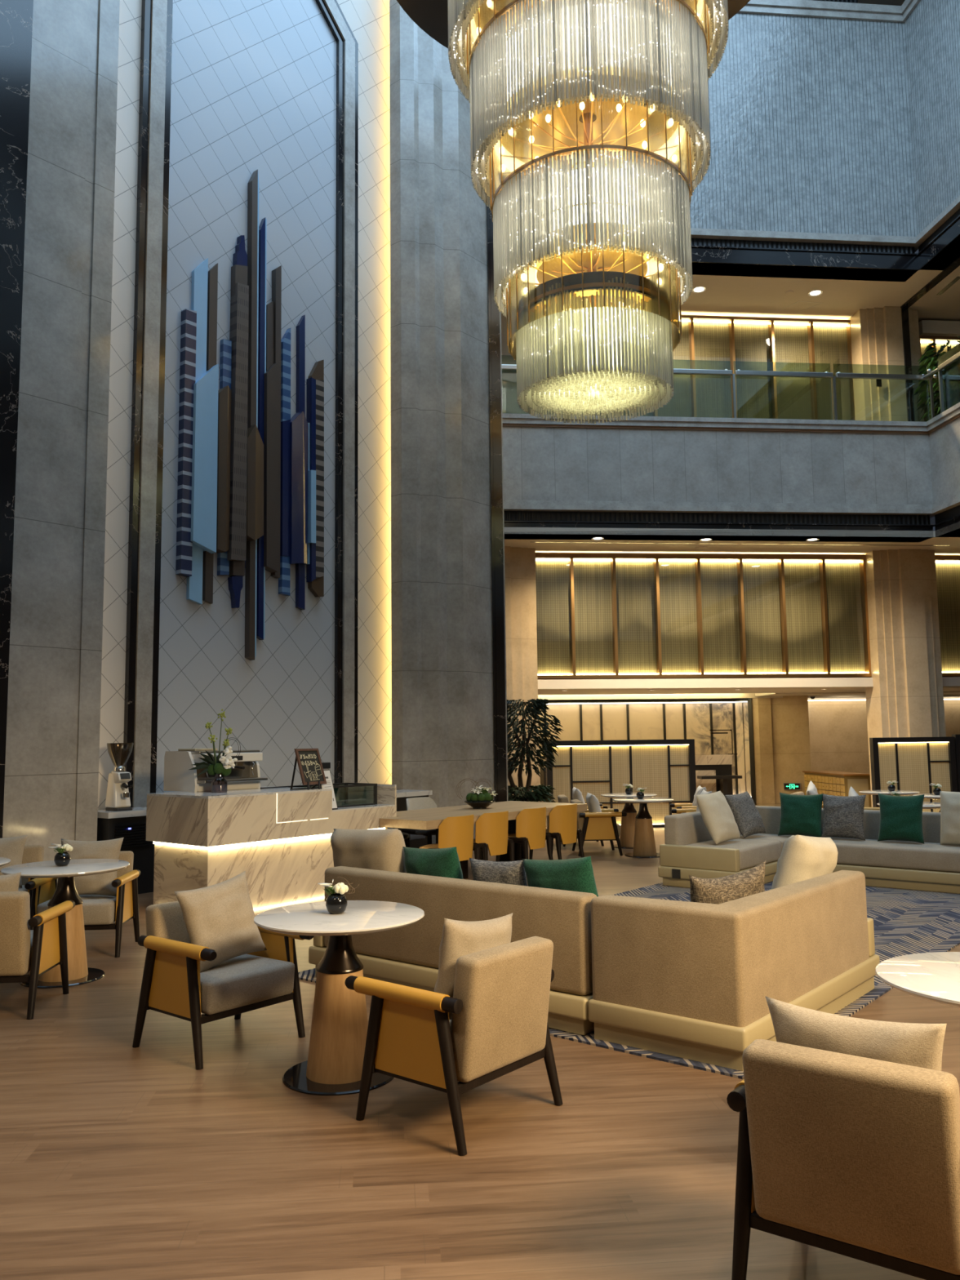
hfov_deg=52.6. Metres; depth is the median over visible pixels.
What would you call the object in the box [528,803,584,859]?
dining chair
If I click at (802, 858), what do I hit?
cushion
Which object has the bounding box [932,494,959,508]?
trim
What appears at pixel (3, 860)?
round table
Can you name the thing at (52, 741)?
pillar
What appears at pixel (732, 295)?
ceiling
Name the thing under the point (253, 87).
wall art panel
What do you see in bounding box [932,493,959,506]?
trim
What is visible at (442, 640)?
pillar
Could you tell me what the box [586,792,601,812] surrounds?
cushion
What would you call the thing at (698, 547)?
ceiling speaker
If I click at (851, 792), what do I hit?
cushion
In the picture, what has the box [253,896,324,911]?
light
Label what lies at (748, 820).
cushion
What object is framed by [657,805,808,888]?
module
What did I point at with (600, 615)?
wall
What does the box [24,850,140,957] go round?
armchair
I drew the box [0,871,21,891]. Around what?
cushion
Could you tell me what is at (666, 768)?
screen
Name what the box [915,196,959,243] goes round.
trim
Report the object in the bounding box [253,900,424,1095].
round table
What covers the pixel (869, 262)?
trim
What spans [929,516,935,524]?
floor
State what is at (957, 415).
trim
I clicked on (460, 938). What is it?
cushion
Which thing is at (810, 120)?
wall
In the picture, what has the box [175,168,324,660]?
wall sculpture
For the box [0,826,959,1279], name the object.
floor
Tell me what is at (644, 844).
round table
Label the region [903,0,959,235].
wall
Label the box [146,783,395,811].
countertop
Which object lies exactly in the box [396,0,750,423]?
chandelier
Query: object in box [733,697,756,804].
wall
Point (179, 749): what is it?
tray
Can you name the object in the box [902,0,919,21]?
trim
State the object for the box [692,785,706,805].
cushion
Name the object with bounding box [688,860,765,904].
cushion
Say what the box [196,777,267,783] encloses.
drip tray
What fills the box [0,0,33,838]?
trim
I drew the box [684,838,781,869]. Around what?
seat cushion
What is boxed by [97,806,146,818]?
countertop
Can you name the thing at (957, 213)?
trim
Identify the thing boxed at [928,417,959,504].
wall
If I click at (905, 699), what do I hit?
pillar
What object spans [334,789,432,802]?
countertop
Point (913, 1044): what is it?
cushion
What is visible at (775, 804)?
floor
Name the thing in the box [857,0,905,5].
roof
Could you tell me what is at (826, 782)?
chest
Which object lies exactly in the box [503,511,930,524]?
trim
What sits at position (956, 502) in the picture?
trim
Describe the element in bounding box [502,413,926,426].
trim
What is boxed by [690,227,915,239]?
trim
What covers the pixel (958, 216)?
trim
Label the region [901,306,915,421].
trim
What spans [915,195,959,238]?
trim
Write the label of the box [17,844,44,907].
armchair
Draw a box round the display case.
[260,782,377,807]
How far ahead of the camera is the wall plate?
19.84 m
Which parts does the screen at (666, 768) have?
woven panel, woven panel, woven panel, woven panel, woven panel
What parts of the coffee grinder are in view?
spout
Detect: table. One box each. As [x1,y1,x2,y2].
[0,857,11,866]
[0,858,129,988]
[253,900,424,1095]
[379,800,586,878]
[600,792,657,848]
[613,796,674,857]
[858,790,919,795]
[875,951,959,1007]
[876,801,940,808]
[912,793,940,812]
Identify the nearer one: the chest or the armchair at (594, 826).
the armchair at (594, 826)
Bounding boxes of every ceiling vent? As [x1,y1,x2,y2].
[533,542,948,546]
[937,276,959,295]
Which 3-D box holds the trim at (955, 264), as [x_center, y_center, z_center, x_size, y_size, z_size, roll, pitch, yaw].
[9.515,-7.676,12.338,0.175,0.035,17.075,0,-6,-5]
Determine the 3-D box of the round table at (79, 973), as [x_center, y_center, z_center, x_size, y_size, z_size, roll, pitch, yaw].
[-2.847,1.931,6.657,0.820,0.752,0.820,-3,-6,20]
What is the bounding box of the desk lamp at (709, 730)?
[709,729,737,754]
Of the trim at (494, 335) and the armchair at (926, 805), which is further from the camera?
the trim at (494, 335)
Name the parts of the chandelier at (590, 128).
crystal rod, crystal rod, crystal rod, crystal rod, crystal rod, crystal rod, crystal rod, crystal rod, crystal rod, crystal rod, crystal rod, crystal rod, crystal rod, crystal rod, bulb, crystal rod, crystal rod, lamp arm, crystal rod, crystal rod, lamp arm, bulb, crystal rod, crystal rod, lamp arm, lamp arm, crystal rod, crystal rod, lamp arm, crystal rod, crystal rod, lamp arm, lamp arm, lamp arm, crystal rod, crystal rod, lamp arm, bulb, crystal rod, crystal rod, lamp arm, copper plate, copper plate, ring frame, amber glass, copper plate, stem, amber glass, ring frame, lamp arm, lamp arm, crystal rod, crystal rod, copper plate, copper plate, ring frame, amber glass, lamp arm, crystal rod, crystal rod, lamp arm, crystal rod, crystal rod, lamp arm, lamp arm, lamp arm, crystal rod, crystal rod, lamp arm, bulb, crystal rod, crystal rod, lamp arm, crystal rod, crystal rod, lamp arm, lamp arm, crystal rod, crystal rod, bulb, bulb, crystal rod, crystal rod, crystal rod, crystal rod, crystal rod, crystal rod, crystal rod, crystal rod, crystal rod, crystal rod, crystal rod, crystal rod, crystal rod, crystal rod, crystal rod, crystal rod, crystal rod, crystal rod, crystal rod, crystal rod, crystal rod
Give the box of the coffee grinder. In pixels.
[105,742,133,811]
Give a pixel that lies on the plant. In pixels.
(929, 360)
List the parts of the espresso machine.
panel, panel, button panel, handle, panel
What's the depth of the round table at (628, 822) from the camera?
14.06 m
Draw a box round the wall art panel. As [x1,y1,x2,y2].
[155,0,336,792]
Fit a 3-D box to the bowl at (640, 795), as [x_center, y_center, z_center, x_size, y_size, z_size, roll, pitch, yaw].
[2.176,2.110,13.182,0.106,0.090,0.106,-6,-8,42]
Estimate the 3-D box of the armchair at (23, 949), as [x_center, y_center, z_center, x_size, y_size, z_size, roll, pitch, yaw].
[-2.959,1.880,5.969,0.692,0.727,0.691,0,-6,-3]
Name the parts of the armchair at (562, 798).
backrest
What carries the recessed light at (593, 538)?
in the ceiling at (617, 546)
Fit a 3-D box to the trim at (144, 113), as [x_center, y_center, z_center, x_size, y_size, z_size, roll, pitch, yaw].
[-2.897,-3.793,12.657,0.076,13.355,3.490,-5,-8,39]
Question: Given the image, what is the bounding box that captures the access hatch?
[779,301,822,312]
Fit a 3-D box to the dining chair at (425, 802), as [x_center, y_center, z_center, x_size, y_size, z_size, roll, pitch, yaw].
[-0.607,2.387,11.944,0.605,0.867,0.541,-5,-7,39]
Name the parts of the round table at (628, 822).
plate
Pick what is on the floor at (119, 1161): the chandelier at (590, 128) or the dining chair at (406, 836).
the dining chair at (406, 836)
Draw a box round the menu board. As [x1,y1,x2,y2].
[290,748,326,790]
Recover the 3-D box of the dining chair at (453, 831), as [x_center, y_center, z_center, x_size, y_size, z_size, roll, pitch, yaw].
[-0.357,2.259,10.329,0.605,0.788,0.541,-5,-7,39]
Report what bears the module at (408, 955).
on the area rug
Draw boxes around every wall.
[97,0,391,809]
[501,313,959,422]
[502,426,933,504]
[535,552,959,679]
[538,698,738,794]
[689,13,916,236]
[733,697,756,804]
[751,695,811,804]
[808,697,959,773]
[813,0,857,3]
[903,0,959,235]
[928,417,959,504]
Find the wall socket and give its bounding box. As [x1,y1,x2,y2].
[321,762,330,768]
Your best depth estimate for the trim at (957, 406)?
17.54 m
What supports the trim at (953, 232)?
attached to the ceiling at (732, 295)
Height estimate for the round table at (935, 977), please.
0.752 m
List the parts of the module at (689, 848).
arm panel, backrest, backrest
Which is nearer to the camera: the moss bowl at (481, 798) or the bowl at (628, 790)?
the moss bowl at (481, 798)
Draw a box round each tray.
[177,748,217,751]
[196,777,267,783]
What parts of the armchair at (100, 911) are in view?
armrest, leg, panel, seat, seat frame, leg, panel, backrest, armrest, leg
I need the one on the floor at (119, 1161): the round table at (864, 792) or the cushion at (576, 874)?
the round table at (864, 792)
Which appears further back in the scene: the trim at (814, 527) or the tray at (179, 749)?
the trim at (814, 527)
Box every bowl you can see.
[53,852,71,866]
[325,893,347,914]
[455,778,497,808]
[625,787,632,794]
[636,791,644,799]
[887,785,895,791]
[933,787,941,795]
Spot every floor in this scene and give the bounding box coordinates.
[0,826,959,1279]
[546,803,780,826]
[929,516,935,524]
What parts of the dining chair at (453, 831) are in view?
seat, backrest, rail, leg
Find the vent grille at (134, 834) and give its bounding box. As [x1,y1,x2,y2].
[114,822,151,848]
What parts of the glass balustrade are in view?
handrail, glass panel, handrail, post, glass panel, handrail, post, glass panel, handrail, corner rail, post, post, handrail, glass panel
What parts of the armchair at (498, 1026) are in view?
leg, armrest, panel, leg, seat frame, backrest, armrest, leg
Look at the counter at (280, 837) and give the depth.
9.29 m
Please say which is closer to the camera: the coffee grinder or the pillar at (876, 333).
the coffee grinder
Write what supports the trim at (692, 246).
on the trim at (869, 262)
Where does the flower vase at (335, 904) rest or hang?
on the round table at (333, 1066)
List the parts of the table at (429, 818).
leg, leg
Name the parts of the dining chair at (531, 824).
leg, rail, seat, leg, leg, backrest, rail, leg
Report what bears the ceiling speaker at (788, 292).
attached to the ceiling at (732, 295)
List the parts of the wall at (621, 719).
mural panel, mural panel, mural panel, mural panel, mural panel, mural panel, mural panel, mural panel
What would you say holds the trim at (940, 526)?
attached to the ceiling at (617, 546)
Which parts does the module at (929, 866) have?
backrest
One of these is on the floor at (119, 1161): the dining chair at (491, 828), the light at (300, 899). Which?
the dining chair at (491, 828)
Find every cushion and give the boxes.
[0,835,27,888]
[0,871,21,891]
[61,837,124,897]
[173,871,266,972]
[330,828,406,872]
[402,846,462,879]
[434,913,512,1019]
[469,857,528,886]
[522,856,598,897]
[572,786,585,804]
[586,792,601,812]
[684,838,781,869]
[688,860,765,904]
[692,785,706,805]
[695,791,740,844]
[696,789,711,811]
[724,791,765,838]
[740,833,792,851]
[764,995,946,1071]
[770,835,838,889]
[777,792,823,837]
[806,780,817,795]
[808,835,959,872]
[821,794,866,840]
[848,786,858,795]
[877,793,924,844]
[939,791,959,844]
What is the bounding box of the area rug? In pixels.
[298,880,959,1079]
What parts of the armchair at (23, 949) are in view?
backrest, seat frame, seat, leg, panel, armrest, leg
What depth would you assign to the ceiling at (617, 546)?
18.38 m
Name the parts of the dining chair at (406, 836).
seat, leg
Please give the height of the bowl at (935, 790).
0.090 m
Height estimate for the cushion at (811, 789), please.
0.552 m
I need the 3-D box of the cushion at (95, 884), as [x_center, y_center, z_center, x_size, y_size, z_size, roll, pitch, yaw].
[-3.037,1.769,7.545,0.482,0.442,0.202,0,-6,-6]
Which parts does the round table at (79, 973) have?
plate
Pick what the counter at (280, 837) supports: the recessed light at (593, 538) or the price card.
the price card
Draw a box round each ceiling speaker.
[694,546,707,549]
[784,289,794,294]
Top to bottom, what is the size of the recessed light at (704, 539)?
0.012 m
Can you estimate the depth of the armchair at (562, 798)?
14.36 m
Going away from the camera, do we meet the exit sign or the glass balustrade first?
the glass balustrade
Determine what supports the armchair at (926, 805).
on the floor at (119, 1161)
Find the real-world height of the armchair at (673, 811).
0.727 m
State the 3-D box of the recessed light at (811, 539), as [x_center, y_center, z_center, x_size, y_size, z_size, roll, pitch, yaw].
[6.178,-1.865,18.045,0.224,0.012,0.224,-1,-6,0]
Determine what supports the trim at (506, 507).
attached to the wall at (540, 463)
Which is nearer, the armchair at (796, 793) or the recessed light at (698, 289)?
the armchair at (796, 793)
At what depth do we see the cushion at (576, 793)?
14.44 m
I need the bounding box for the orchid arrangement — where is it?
[189,709,240,792]
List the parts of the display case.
post, post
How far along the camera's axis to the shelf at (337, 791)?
10.66 m
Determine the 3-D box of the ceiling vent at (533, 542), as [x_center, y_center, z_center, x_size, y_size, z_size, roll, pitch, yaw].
[5.003,-1.821,18.387,8.195,0.006,0.040,0,-6,-6]
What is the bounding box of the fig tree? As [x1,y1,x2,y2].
[506,698,563,802]
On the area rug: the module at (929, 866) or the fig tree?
the module at (929, 866)
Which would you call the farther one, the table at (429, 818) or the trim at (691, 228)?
the trim at (691, 228)
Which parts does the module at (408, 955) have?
arm panel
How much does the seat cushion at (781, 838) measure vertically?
0.206 m
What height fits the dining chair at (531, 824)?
0.788 m
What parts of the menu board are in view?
leg, leg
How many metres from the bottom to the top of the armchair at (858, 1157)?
0.727 m
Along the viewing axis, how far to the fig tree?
15.51 m
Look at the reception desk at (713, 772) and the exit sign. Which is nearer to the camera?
the reception desk at (713, 772)
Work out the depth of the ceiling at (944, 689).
22.04 m
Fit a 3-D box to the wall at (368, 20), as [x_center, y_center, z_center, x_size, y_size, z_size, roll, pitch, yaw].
[-2.935,-5.900,12.915,0.001,17.600,5.757,-5,-7,39]
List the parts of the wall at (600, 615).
panel, panel, panel, panel, sill, panel, panel, panel, panel, panel, sill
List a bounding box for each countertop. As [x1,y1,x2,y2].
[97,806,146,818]
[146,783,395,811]
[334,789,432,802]
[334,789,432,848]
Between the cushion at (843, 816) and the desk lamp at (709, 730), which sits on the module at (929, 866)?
the cushion at (843, 816)
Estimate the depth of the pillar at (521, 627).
18.31 m
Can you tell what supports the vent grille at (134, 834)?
attached to the cabinet
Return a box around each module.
[308,866,596,1035]
[587,870,879,1071]
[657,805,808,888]
[808,808,959,893]
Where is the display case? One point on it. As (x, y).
(345, 786)
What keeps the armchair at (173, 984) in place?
on the floor at (119, 1161)
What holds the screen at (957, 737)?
on the floor at (119, 1161)
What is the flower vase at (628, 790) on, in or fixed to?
on the round table at (628, 822)
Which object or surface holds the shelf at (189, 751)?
attached to the espresso machine
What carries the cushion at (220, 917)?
on the armchair at (173, 984)
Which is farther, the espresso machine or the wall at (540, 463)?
the wall at (540, 463)
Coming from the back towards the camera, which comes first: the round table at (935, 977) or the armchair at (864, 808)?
the armchair at (864, 808)
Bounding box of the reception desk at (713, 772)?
[540,754,742,795]
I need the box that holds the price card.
[320,769,337,809]
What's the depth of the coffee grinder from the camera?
10.34 m
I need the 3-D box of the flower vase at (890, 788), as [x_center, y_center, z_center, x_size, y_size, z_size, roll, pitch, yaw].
[6.018,2.124,14.199,0.184,0.174,0.125,-2,-6,10]
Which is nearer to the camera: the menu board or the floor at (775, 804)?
the menu board
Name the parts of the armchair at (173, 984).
leg, backrest, panel, armrest, leg, seat frame, leg, seat, panel, leg, armrest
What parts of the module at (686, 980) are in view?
arm panel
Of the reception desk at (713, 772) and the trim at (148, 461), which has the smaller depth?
the trim at (148, 461)
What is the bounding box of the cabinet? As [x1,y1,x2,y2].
[97,806,154,893]
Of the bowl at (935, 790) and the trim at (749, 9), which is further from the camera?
the trim at (749, 9)
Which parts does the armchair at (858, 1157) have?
armrest, leg, panel, seat frame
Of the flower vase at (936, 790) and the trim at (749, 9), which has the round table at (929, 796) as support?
the flower vase at (936, 790)
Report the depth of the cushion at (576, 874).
5.58 m
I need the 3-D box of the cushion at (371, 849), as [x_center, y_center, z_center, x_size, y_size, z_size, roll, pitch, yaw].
[-0.746,1.569,6.652,0.668,0.584,0.295,-5,-7,38]
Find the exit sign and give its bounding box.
[783,782,800,790]
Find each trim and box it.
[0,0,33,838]
[123,0,358,807]
[132,0,355,807]
[150,0,343,794]
[486,197,506,802]
[499,311,508,800]
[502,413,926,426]
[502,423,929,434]
[503,499,932,506]
[503,502,932,509]
[503,504,937,518]
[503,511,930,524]
[503,520,935,526]
[503,522,933,542]
[537,676,959,690]
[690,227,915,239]
[690,230,921,252]
[690,238,915,253]
[691,244,918,255]
[691,247,919,281]
[737,4,905,22]
[746,0,903,14]
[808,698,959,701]
[900,256,959,308]
[901,0,912,13]
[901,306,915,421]
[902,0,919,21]
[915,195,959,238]
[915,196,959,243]
[917,214,959,254]
[918,208,959,252]
[918,217,959,270]
[926,402,959,426]
[927,407,959,431]
[928,413,959,433]
[931,497,959,513]
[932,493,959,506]
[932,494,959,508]
[933,514,959,525]
[934,505,959,524]
[934,516,959,537]
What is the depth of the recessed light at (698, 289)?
19.18 m
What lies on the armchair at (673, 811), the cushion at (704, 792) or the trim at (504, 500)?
the cushion at (704, 792)
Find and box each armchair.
[0,891,75,1019]
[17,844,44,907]
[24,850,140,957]
[132,901,314,1070]
[344,936,562,1155]
[557,794,608,846]
[570,799,626,856]
[669,803,697,808]
[671,808,696,813]
[726,1039,959,1279]
[790,791,823,808]
[863,807,879,809]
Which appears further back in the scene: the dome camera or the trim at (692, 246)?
the dome camera
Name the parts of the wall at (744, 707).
mural panel, mural panel, edge frame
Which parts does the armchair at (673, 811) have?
armrest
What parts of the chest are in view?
drawer, drawer, drawer, drawer, drawer, drawer, drawer, drawer, drawer, drawer, drawer, drawer, drawer, drawer, drawer, panel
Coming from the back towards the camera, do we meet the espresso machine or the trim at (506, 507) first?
the trim at (506, 507)
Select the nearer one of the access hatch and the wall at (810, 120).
the wall at (810, 120)
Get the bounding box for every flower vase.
[48,840,72,866]
[317,876,359,914]
[622,782,633,794]
[632,786,646,799]
[886,779,897,791]
[888,789,900,795]
[928,782,942,795]
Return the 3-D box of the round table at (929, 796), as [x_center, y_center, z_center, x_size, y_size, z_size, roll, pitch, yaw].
[6.311,2.475,13.109,0.820,0.752,0.820,-1,-6,0]
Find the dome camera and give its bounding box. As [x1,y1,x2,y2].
[808,694,816,698]
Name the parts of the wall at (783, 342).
panel, panel, panel, panel, panel, panel, panel, panel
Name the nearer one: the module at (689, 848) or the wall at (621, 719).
the module at (689, 848)
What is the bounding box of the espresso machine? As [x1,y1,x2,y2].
[163,748,267,791]
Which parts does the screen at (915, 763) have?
woven panel, woven panel, woven panel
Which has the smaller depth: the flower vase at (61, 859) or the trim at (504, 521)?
the flower vase at (61, 859)
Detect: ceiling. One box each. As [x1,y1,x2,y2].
[504,521,959,555]
[537,686,959,700]
[626,235,959,322]
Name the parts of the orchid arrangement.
flower stem, flower stem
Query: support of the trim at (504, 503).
attached to the wall at (540, 463)
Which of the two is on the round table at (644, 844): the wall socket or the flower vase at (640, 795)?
the flower vase at (640, 795)
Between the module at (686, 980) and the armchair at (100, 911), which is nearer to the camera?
the module at (686, 980)
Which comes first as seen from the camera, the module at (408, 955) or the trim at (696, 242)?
the module at (408, 955)
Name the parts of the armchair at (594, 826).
leg, backrest, leg, seat frame, panel, armrest, leg, leg, seat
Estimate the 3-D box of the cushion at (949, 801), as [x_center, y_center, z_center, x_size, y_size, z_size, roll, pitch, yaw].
[4.984,1.839,9.997,0.471,0.549,0.237,-5,-7,35]
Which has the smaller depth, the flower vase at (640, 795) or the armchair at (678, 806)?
the flower vase at (640, 795)
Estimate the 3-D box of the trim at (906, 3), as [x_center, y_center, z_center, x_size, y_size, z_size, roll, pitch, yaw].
[9.015,-12.995,12.047,0.290,0.150,13.910,0,-6,-5]
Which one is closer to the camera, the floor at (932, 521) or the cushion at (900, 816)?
the cushion at (900, 816)
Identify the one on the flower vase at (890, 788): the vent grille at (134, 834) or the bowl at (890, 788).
the bowl at (890, 788)
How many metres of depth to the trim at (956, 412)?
17.56 m
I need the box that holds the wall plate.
[875,378,881,386]
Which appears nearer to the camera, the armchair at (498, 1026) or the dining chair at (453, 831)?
the armchair at (498, 1026)
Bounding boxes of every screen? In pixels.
[545,738,696,829]
[869,736,957,812]
[951,734,959,791]
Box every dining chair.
[387,827,409,847]
[401,796,436,844]
[419,814,479,861]
[473,810,515,861]
[495,806,553,861]
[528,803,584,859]
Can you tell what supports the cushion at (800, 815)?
on the module at (929, 866)
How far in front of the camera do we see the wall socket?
13.04 m
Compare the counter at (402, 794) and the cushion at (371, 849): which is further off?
the counter at (402, 794)
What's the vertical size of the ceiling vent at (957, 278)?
0.006 m
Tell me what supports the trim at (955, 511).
on the trim at (957, 516)
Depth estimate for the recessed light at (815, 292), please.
19.41 m
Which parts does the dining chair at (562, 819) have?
leg, leg, rail, leg, backrest, leg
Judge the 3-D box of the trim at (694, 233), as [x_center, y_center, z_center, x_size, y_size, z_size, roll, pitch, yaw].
[3.978,-7.535,18.326,8.929,0.080,0.590,0,-6,-5]
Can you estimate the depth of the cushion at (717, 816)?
10.46 m
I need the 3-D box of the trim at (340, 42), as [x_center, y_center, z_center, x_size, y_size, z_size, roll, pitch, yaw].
[-2.897,-3.654,12.644,0.071,13.075,2.930,-5,-8,39]
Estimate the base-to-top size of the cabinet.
0.875 m
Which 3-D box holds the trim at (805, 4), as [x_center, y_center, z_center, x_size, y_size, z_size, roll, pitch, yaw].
[3.934,-12.261,18.656,8.929,0.150,0.290,0,-6,-5]
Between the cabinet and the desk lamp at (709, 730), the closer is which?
the cabinet
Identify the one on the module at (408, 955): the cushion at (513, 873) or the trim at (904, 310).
the cushion at (513, 873)
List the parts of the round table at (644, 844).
plate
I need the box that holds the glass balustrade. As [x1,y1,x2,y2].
[502,342,959,420]
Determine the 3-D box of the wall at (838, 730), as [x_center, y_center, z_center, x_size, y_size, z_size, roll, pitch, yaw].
[9.854,2.524,23.907,5.834,2.750,0.200,0,-6,-5]
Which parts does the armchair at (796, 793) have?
backrest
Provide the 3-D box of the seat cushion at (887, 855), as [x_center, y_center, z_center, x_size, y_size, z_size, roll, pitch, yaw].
[4.403,2.260,10.259,2.170,0.210,0.693,-5,-8,39]
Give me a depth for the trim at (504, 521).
17.57 m
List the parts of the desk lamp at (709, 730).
stem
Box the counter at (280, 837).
[146,783,396,911]
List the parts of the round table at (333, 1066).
plate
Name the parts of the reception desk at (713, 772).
panel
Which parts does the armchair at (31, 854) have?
seat, leg, backrest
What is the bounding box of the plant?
[913,334,959,422]
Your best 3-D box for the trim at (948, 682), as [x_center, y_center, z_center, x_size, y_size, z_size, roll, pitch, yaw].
[6.070,0.862,19.304,13.239,0.180,0.500,0,-6,-5]
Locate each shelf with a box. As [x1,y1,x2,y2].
[188,750,259,753]
[333,789,373,793]
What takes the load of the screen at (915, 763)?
on the floor at (119, 1161)
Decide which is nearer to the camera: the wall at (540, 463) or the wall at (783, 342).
the wall at (540, 463)
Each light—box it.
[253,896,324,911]
[591,537,604,540]
[692,286,706,293]
[699,537,711,541]
[805,537,818,541]
[808,289,822,296]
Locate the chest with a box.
[802,770,871,807]
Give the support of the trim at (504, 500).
attached to the wall at (540, 463)
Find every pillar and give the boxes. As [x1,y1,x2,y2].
[2,0,119,880]
[389,0,494,844]
[504,546,539,795]
[848,306,924,422]
[863,549,946,807]
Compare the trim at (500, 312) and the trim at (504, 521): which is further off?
the trim at (504, 521)
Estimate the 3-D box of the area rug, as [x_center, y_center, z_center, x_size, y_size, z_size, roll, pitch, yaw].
[2.258,2.406,8.285,3.320,0.012,7.165,-5,-7,39]
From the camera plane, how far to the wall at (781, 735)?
22.71 m
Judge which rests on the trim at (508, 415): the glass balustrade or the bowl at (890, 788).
the glass balustrade
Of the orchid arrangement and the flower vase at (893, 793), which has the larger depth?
the flower vase at (893, 793)
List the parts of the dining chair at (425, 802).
rail, seat, leg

